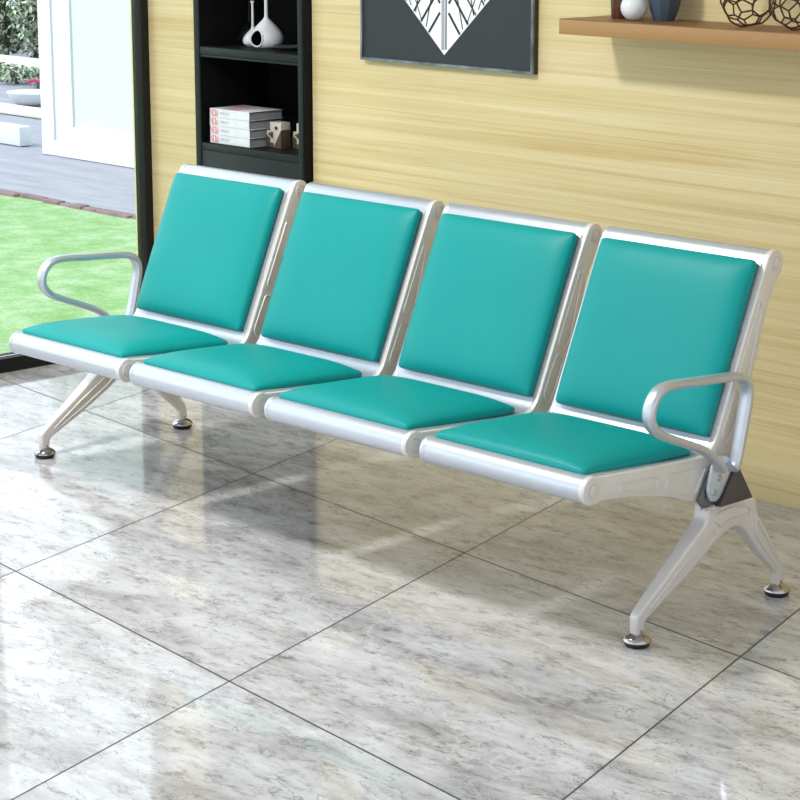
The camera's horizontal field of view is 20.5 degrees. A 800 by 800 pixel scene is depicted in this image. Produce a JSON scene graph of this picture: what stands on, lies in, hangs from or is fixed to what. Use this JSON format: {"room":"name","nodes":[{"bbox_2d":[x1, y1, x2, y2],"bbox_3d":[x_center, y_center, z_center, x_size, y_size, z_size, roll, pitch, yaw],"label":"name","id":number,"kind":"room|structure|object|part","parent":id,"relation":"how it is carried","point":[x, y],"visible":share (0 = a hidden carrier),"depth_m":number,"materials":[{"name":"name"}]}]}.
{"room":"waiting room","nodes":[
{"label":"waiting room","id":0,"kind":"room"},
{"bbox_2d":[0,364,799,799],"bbox_3d":[-1.041,0.894,4.219,7.077,0.120,6.862,-13,18,-42],"label":"floor","id":1,"kind":"structure","parent":0,"point":[230,605],"depth_m":5.40,"materials":[{"name":"grey stone"}]},
{"bbox_2d":[193,0,312,203],"bbox_3d":[-0.419,-1.387,7.923,0.335,2.600,0.617,-12,18,-41],"label":"shelf unit","id":2,"kind":"object","parent":1,"relation":"on","point":[228,72],"visible":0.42,"depth_m":8.08,"materials":[{"name":"grey laminate"}]},
{"bbox_3d":[-0.622,-1.436,8.130,0.326,2.600,0.030,-12,18,-41],"label":"panel","id":3,"kind":"part","parent":2,"relation":"part of","materials":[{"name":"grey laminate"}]},
{"bbox_2d":[210,134,265,147],"bbox_3d":[-0.561,-0.954,8.077,0.158,0.031,0.228,-12,18,-41],"label":"book","id":4,"kind":"object","parent":2,"relation":"on","point":[257,142],"visible":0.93,"depth_m":8.00,"materials":[{"name":"white paper"}]},
{"bbox_2d":[211,135,229,141],"bbox_3d":[-0.657,-0.952,8.065,0.001,0.025,0.112,-12,18,-41],"label":"print","id":5,"kind":"object","parent":4,"relation":"on","point":[216,139],"depth_m":8.08},
{"bbox_2d":[210,125,269,138],"bbox_3d":[-0.560,-0.985,8.069,0.158,0.031,0.228,-12,18,-41],"label":"book","id":6,"kind":"object","parent":4,"relation":"on","point":[218,130],"visible":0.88,"depth_m":7.99,"materials":[{"name":"white paper"}]},
{"bbox_2d":[210,126,229,133],"bbox_3d":[-0.656,-0.982,8.057,0.001,0.025,0.112,-12,18,-41],"label":"print","id":7,"kind":"object","parent":6,"relation":"on","point":[216,130],"depth_m":8.07},
{"bbox_2d":[210,116,282,129],"bbox_3d":[-0.561,-1.016,8.063,0.158,0.031,0.228,-12,18,-41],"label":"book","id":8,"kind":"object","parent":6,"relation":"on","point":[216,121],"visible":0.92,"depth_m":7.99,"materials":[{"name":"white paper"}]},
{"bbox_2d":[210,117,228,124],"bbox_3d":[-0.658,-1.014,8.051,0.001,0.025,0.112,-12,18,-41],"label":"print","id":9,"kind":"object","parent":8,"relation":"on","point":[216,121],"depth_m":8.07},
{"bbox_2d":[210,105,282,120],"bbox_3d":[-0.561,-1.047,8.055,0.158,0.031,0.228,-12,18,-41],"label":"book","id":10,"kind":"object","parent":8,"relation":"on","point":[238,112],"visible":1,"depth_m":8.00,"materials":[{"name":"white paper"}]},
{"bbox_2d":[210,107,267,115],"bbox_3d":[-0.580,-1.050,8.062,0.139,0.028,0.187,-12,18,-41],"label":"print","id":11,"kind":"object","parent":10,"relation":"on","point":[216,111],"depth_m":8.02},
{"bbox_2d":[237,0,255,43],"bbox_3d":[-0.554,-1.404,8.111,0.090,0.194,0.090,-12,18,-41],"label":"vase","id":12,"kind":"object","parent":2,"relation":"on","point":[246,27],"visible":0.58,"depth_m":8.10,"materials":[{"name":"black ceramic"}]},
{"bbox_2d":[243,0,254,46],"bbox_3d":[-0.534,-1.366,8.015,0.074,0.164,0.074,-12,18,-41],"label":"vase","id":13,"kind":"object","parent":2,"relation":"on","point":[246,41],"visible":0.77,"depth_m":8.01,"materials":[{"name":"white ceramic"}]},
{"bbox_3d":[-0.533,-0.487,8.030,0.022,0.799,0.555,-12,18,-41],"label":"plinth panel","id":14,"kind":"part","parent":2,"relation":"part of","materials":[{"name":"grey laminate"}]},
{"bbox_2d":[249,0,283,48],"bbox_3d":[-0.480,-1.454,7.903,0.124,0.388,0.124,-12,18,-41],"label":"vase","id":15,"kind":"object","parent":2,"relation":"on","point":[266,34],"visible":0.95,"depth_m":7.90,"materials":[{"name":"white ceramic"}]},
{"bbox_2d":[266,121,290,148],"bbox_3d":[-0.443,-0.955,7.954,0.052,0.092,0.092,-12,18,-41],"label":"bird figurine","id":16,"kind":"object","parent":2,"relation":"on","point":[279,134],"visible":1,"depth_m":7.93,"materials":[{"name":"paint"}]},
{"bbox_2d":[272,45,297,50],"bbox_3d":[-0.395,-1.252,7.857,0.120,0.014,0.120,-12,18,-41],"label":"dish","id":17,"kind":"object","parent":2,"relation":"on","point":[278,47],"visible":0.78,"depth_m":7.82,"materials":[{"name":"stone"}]},
{"bbox_2d":[292,123,298,148],"bbox_3d":[-0.345,-0.944,7.905,0.052,0.092,0.092,-12,18,-41],"label":"bird figurine","id":18,"kind":"object","parent":2,"relation":"on","point":[295,137],"visible":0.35,"depth_m":7.92,"materials":[{"name":"paint"}]},
{"bbox_3d":[-0.226,-1.337,7.713,0.326,2.600,0.025,-12,18,-41],"label":"panel","id":19,"kind":"part","parent":2,"relation":"part of","materials":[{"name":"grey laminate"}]},
{"bbox_3d":[-0.214,-1.334,7.703,0.322,2.600,0.005,-12,18,-41],"label":"panel","id":20,"kind":"part","parent":2,"relation":"part of","materials":[{"name":"black wood"}]},
{"bbox_2d":[9,163,790,648],"bbox_3d":[-0.144,-0.084,6.121,0.806,0.900,2.553,-13,18,-42],"label":"bench","id":21,"kind":"object","parent":1,"relation":"on","point":[461,337],"visible":1,"depth_m":5.79,"materials":[{"name":"teal leather"}]},
{"bbox_3d":[-0.963,-0.334,6.881,0.386,0.263,0.040,-13,18,-42],"label":"armrest","id":22,"kind":"part","parent":21,"relation":"part of","materials":[{"name":"metal"}]},
{"bbox_3d":[-0.920,-0.024,7.101,0.581,0.281,0.052,-13,18,-42],"label":"leg frame","id":23,"kind":"part","parent":21,"relation":"part of","materials":[{"name":"metal"}]},
{"bbox_2d":[22,315,227,356],"bbox_3d":[-0.819,-0.201,6.562,0.394,0.043,0.501,-9,16,-43],"label":"seat cushion","id":24,"kind":"object","parent":21,"relation":"on","point":[110,335],"depth_m":6.46,"materials":[{"name":"teal leather"}]},
{"bbox_2d":[136,173,282,330],"bbox_3d":[-0.592,-0.459,6.716,0.501,0.444,0.040,14,-4,44],"label":"cushion","id":25,"kind":"object","parent":21,"relation":"on","point":[218,238],"depth_m":6.66,"materials":[{"name":"teal leather"}]},
{"bbox_2d":[143,343,361,390],"bbox_3d":[-0.412,-0.103,6.152,0.394,0.043,0.490,-9,16,-43],"label":"seat cushion","id":26,"kind":"object","parent":21,"relation":"on","point":[243,366],"depth_m":6.05,"materials":[{"name":"teal leather"}]},
{"bbox_2d":[261,192,420,361],"bbox_3d":[-0.181,-0.361,6.302,0.490,0.444,0.040,14,-4,44],"label":"cushion","id":27,"kind":"object","parent":21,"relation":"on","point":[344,281],"depth_m":6.25,"materials":[{"name":"teal leather"}]},
{"bbox_2d":[279,375,514,429],"bbox_3d":[-0.009,-0.006,5.746,0.394,0.043,0.490,-9,16,-43],"label":"seat cushion","id":28,"kind":"object","parent":21,"relation":"on","point":[381,402],"depth_m":5.65,"materials":[{"name":"teal leather"}]},
{"bbox_2d":[398,213,576,395],"bbox_3d":[0.221,-0.264,5.896,0.490,0.444,0.040,14,-4,44],"label":"cushion","id":29,"kind":"object","parent":21,"relation":"on","point":[494,299],"depth_m":5.85,"materials":[{"name":"teal leather"}]},
{"bbox_2d":[435,412,690,473],"bbox_3d":[0.393,0.090,5.340,0.394,0.043,0.490,-9,16,-43],"label":"seat cushion","id":30,"kind":"object","parent":21,"relation":"on","point":[555,443],"depth_m":5.24,"materials":[{"name":"teal leather"}]},
{"bbox_2d":[556,238,756,435],"bbox_3d":[0.624,-0.167,5.489,0.490,0.444,0.040,14,-4,44],"label":"cushion","id":31,"kind":"object","parent":21,"relation":"on","point":[653,311],"depth_m":5.46,"materials":[{"name":"teal leather"}]},
{"bbox_3d":[0.702,0.067,5.201,0.386,0.263,0.040,-13,18,-42],"label":"armrest","id":32,"kind":"part","parent":21,"relation":"part of","materials":[{"name":"metal"}]},
{"bbox_3d":[0.761,0.381,5.404,0.581,0.281,0.052,-13,18,-42],"label":"leg frame","id":33,"kind":"part","parent":21,"relation":"part of","materials":[{"name":"metal"}]},
{"bbox_3d":[0.756,0.199,5.322,0.123,0.116,0.012,-13,18,-42],"label":"junction plate","id":34,"kind":"part","parent":21,"relation":"part of","materials":[{"name":"grey metal"}]},
{"bbox_2d":[130,0,799,509],"bbox_3d":[1.382,-1.192,6.025,0.340,3.100,6.720,-12,18,-41],"label":"wall","id":35,"kind":"structure","parent":0,"point":[692,140],"depth_m":6.73,"materials":[{"name":"yellow wood"}]},
{"bbox_2d":[0,0,153,373],"bbox_3d":[-3.397,-1.205,6.080,6.600,3.100,0.089,-12,18,-41],"label":"door frame","id":36,"kind":"structure","parent":35,"relation":"in","point":[11,361],"depth_m":8.37,"materials":[{"name":"black metal"}]},
{"bbox_2d":[360,0,538,74],"bbox_3d":[0.147,-1.443,7.060,0.025,0.750,0.800,-12,18,-41],"label":"framed picture","id":37,"kind":"object","parent":35,"relation":"attached to","point":[485,35],"visible":1,"depth_m":7.08,"materials":[{"name":"grey metal"}]},
{"bbox_2d":[559,15,799,50],"bbox_3d":[1.140,-0.964,5.923,0.219,0.045,1.750,-12,18,-41],"label":"wall shelf","id":38,"kind":"object","parent":35,"relation":"attached to","point":[683,31],"visible":1,"depth_m":6.17,"materials":[{"name":"brown wood"}]},
{"bbox_2d":[611,0,625,18],"bbox_3d":[0.649,-1.256,6.445,0.072,0.281,0.072,-12,18,-41],"label":"vase","id":39,"kind":"object","parent":38,"relation":"on","point":[616,13],"visible":0.6,"depth_m":6.45,"materials":[{"name":"brown ceramic"}]},
{"bbox_2d":[621,0,646,20],"bbox_3d":[0.673,-1.131,6.358,0.077,0.077,0.077,-12,18,-41],"label":"ball","id":40,"kind":"object","parent":38,"relation":"on","point":[633,10],"visible":1,"depth_m":6.33,"materials":[{"name":"ceramic"}]},
{"bbox_2d":[648,0,680,20],"bbox_3d":[0.761,-1.184,6.338,0.108,0.190,0.107,-12,18,-41],"label":"vase","id":41,"kind":"object","parent":38,"relation":"on","point":[661,10],"visible":1,"depth_m":6.32,"materials":[{"name":"blue ceramic"}]},
{"bbox_3d":[1.140,-0.985,5.918,0.218,0.002,1.749,-12,18,-41],"label":"shelf","id":42,"kind":"part","parent":38,"relation":"part of","materials":[{"name":"brown wood"}]},
{"bbox_2d":[720,0,775,26],"bbox_3d":[0.959,-1.104,6.087,0.154,0.153,0.156,-12,18,-41],"label":"ball","id":43,"kind":"object","parent":38,"relation":"on","point":[723,4],"visible":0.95,"depth_m":6.08,"materials":[{"name":"brown metal"}]},
{"bbox_2d":[769,0,799,30],"bbox_3d":[1.073,-1.075,5.967,0.155,0.153,0.155,-12,18,-41],"label":"ball","id":44,"kind":"object","parent":38,"relation":"on","point":[780,6],"visible":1,"depth_m":5.96,"materials":[{"name":"brown metal"}]},
{"label":"outside","id":45,"kind":"structure","parent":0,"visible":0},
{"bbox_2d":[0,195,136,353],"bbox_3d":[-11.849,-0.813,11.468,15.980,0.120,18.870,-12,18,-41],"label":"lawn","id":46,"kind":"structure","parent":45,"point":[32,232],"depth_m":10.53,"materials":[{"name":"green plant"}]},
{"bbox_2d":[0,189,135,218],"bbox_3d":[-2.639,-1.253,13.180,0.077,0.104,8.780,-12,18,-41],"label":"brick edging","id":47,"kind":"object","parent":46,"relation":"in","point":[79,206],"visible":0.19,"depth_m":12.30,"materials":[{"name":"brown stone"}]},
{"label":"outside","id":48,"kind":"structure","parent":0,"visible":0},
{"bbox_2d":[0,37,134,213],"bbox_3d":[-1.569,-3.023,20.711,12.020,0.135,18.870,-12,18,-41],"label":"paving","id":49,"kind":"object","parent":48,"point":[23,169],"depth_m":13.48,"materials":[{"name":"grey stone"}]},
{"bbox_2d":[0,1,23,46],"bbox_3d":[-4.224,-4.312,23.390,0.747,1.127,0.773,-12,18,-41],"label":"leafy shrub","id":50,"kind":"object","parent":49,"relation":"on","point":[0,1],"visible":0.05,"depth_m":23.45,"materials":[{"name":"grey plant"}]},
{"bbox_2d":[0,0,29,54],"bbox_3d":[-3.887,-3.849,21.741,0.558,0.989,0.543,-12,18,-41],"label":"leafy shrub","id":51,"kind":"object","parent":49,"relation":"on","point":[6,24],"visible":0.66,"depth_m":21.77,"materials":[{"name":"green plant"}]},
{"bbox_3d":[-3.876,-3.772,21.802,0.188,0.811,0.093,-12,18,-41],"label":"stem","id":52,"kind":"part","parent":51,"relation":"part of","materials":[{"name":"plant"}]},
{"bbox_2d":[0,122,31,145],"bbox_3d":[-2.928,-1.879,15.317,0.100,0.130,1.200,-12,18,-41],"label":"block","id":53,"kind":"object","parent":49,"relation":"on","point":[11,134],"visible":1,"depth_m":14.91,"materials":[{"name":"white concrete"}]},
{"bbox_2d":[0,63,37,83],"bbox_3d":[-3.353,-2.856,19.352,0.434,0.182,0.462,-12,18,-41],"label":"leafy shrub","id":54,"kind":"object","parent":49,"relation":"on","point":[14,74],"visible":0.78,"depth_m":19.29,"materials":[{"name":"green plant"}]},
{"bbox_3d":[-3.375,-2.831,19.316,0.135,0.151,0.122,-12,18,-41],"label":"stem","id":55,"kind":"part","parent":54,"relation":"part of","materials":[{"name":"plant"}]},
{"bbox_2d":[0,54,38,76],"bbox_3d":[-3.578,-3.103,20.442,0.241,0.135,4.100,-12,18,-41],"label":"stone ledge","id":56,"kind":"object","parent":49,"relation":"on","point":[8,59],"visible":0.1,"depth_m":20.20,"materials":[{"name":"white stone"}]},
{"bbox_2d":[0,103,40,118],"bbox_3d":[-3.478,-2.357,17.495,0.200,0.050,4.900,-12,18,-41],"label":"kerb","id":57,"kind":"object","parent":49,"relation":"on","point":[5,108],"depth_m":16.79,"materials":[{"name":"concrete"}]},
{"bbox_2d":[6,0,38,57],"bbox_3d":[-3.548,-3.776,21.369,0.545,1.018,0.540,-12,18,-41],"label":"leafy shrub","id":58,"kind":"object","parent":49,"relation":"on","point":[31,20],"visible":0.58,"depth_m":21.33,"materials":[{"name":"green plant"}]},
{"bbox_3d":[-3.513,-3.702,21.419,0.123,0.852,0.099,0,13,-1],"label":"stem","id":59,"kind":"part","parent":58,"relation":"part of","materials":[{"name":"plant"}]},
{"bbox_2d":[7,89,40,105],"bbox_3d":[-2.930,-2.403,17.571,0.370,0.105,0.444,-12,18,-41],"label":"bowl planter","id":60,"kind":"object","parent":49,"relation":"on","point":[25,97],"visible":0.68,"depth_m":17.43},
{"bbox_2d":[19,66,39,85],"bbox_3d":[-3.042,-2.791,19.018,0.456,0.200,0.452,-12,18,-41],"label":"leafy shrub","id":61,"kind":"object","parent":49,"relation":"on","point":[36,72],"visible":0.24,"depth_m":18.95,"materials":[{"name":"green plant"}]},
{"bbox_2d":[26,79,39,88],"bbox_3d":[-2.967,-2.565,18.150,0.153,0.152,0.218,-12,18,-41],"label":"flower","id":62,"kind":"object","parent":49,"relation":"on","point":[37,81],"visible":0.59,"depth_m":18.13,"materials":[{"name":"pink plant"}]},
{"bbox_2d":[37,0,133,167],"bbox_3d":[0.502,-3.159,13.204,2.950,3.600,5.200,-12,18,-41],"label":"building","id":63,"kind":"structure","parent":49,"relation":"on","point":[85,45],"depth_m":14.04,"materials":[{"name":"white paint"}]},
{"bbox_3d":[-0.445,-2.661,12.191,0.014,2.899,4.850,-12,18,-41],"label":"recessed panel","id":64,"kind":"part","parent":63,"relation":"part of","materials":[{"name":"white paint"}]}
]}

